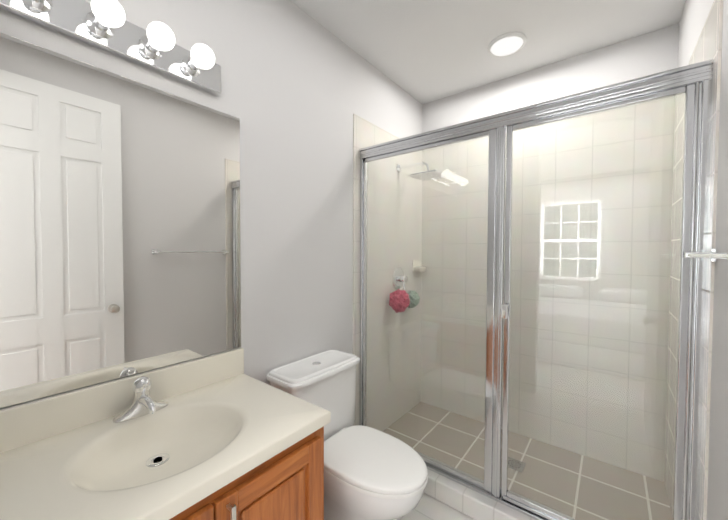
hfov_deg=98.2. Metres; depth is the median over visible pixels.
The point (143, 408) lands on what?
faucet
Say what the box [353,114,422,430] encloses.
wall tile
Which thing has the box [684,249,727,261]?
towel rail
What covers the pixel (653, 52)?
wall
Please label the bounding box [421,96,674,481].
wall tile
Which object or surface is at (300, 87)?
wall
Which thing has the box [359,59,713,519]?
shower enclosure
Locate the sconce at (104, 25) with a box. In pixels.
[0,0,220,94]
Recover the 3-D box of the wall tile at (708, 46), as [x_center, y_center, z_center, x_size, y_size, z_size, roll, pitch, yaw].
[1.474,0.200,1.445,0.008,2.240,0.942,1,2,38]
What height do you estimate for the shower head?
0.136 m
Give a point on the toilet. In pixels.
(370, 473)
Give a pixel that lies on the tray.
(418, 268)
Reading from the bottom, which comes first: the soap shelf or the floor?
the floor
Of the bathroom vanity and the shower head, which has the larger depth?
the shower head
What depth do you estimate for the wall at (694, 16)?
1.01 m
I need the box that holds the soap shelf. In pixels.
[413,260,426,271]
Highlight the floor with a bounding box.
[384,402,672,519]
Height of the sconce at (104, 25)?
0.116 m
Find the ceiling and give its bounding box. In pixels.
[290,0,685,103]
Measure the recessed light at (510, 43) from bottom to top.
0.039 m
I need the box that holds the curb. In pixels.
[424,469,535,519]
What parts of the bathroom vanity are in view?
frame, door, frame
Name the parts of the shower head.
arm, plate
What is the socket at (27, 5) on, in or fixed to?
attached to the sconce at (104, 25)
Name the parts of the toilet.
tank, lid, bowl, seat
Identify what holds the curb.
on the floor
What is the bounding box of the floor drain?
[508,457,525,472]
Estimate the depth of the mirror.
1.04 m
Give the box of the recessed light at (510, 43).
[488,32,526,56]
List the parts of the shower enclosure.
sill, sill, post, door, door, glass door, door, door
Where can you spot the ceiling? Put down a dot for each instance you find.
(424, 51)
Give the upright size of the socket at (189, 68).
0.072 m
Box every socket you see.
[22,0,52,11]
[85,12,113,38]
[138,36,161,59]
[181,55,200,76]
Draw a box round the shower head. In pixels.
[396,162,448,181]
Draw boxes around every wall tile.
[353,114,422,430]
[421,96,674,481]
[664,0,722,519]
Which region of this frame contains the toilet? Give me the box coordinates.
[266,350,427,519]
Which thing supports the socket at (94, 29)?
attached to the sconce at (104, 25)
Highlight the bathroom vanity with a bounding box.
[0,348,330,519]
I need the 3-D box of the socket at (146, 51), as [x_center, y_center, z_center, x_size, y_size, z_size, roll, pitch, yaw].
[-0.734,-0.747,1.097,0.050,0.072,0.072,1,2,38]
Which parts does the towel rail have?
post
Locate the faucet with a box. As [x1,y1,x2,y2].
[113,377,167,422]
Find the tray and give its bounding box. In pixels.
[414,266,426,271]
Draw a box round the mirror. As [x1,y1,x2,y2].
[0,32,240,407]
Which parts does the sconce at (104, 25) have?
bulb, bulb, bulb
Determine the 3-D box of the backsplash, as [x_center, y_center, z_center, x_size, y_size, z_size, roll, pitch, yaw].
[-0.800,0.465,1.116,0.021,0.116,0.809,1,2,38]
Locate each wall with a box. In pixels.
[0,0,422,409]
[422,23,678,150]
[678,0,727,519]
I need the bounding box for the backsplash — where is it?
[0,348,243,452]
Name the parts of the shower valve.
plate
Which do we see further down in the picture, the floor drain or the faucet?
the floor drain

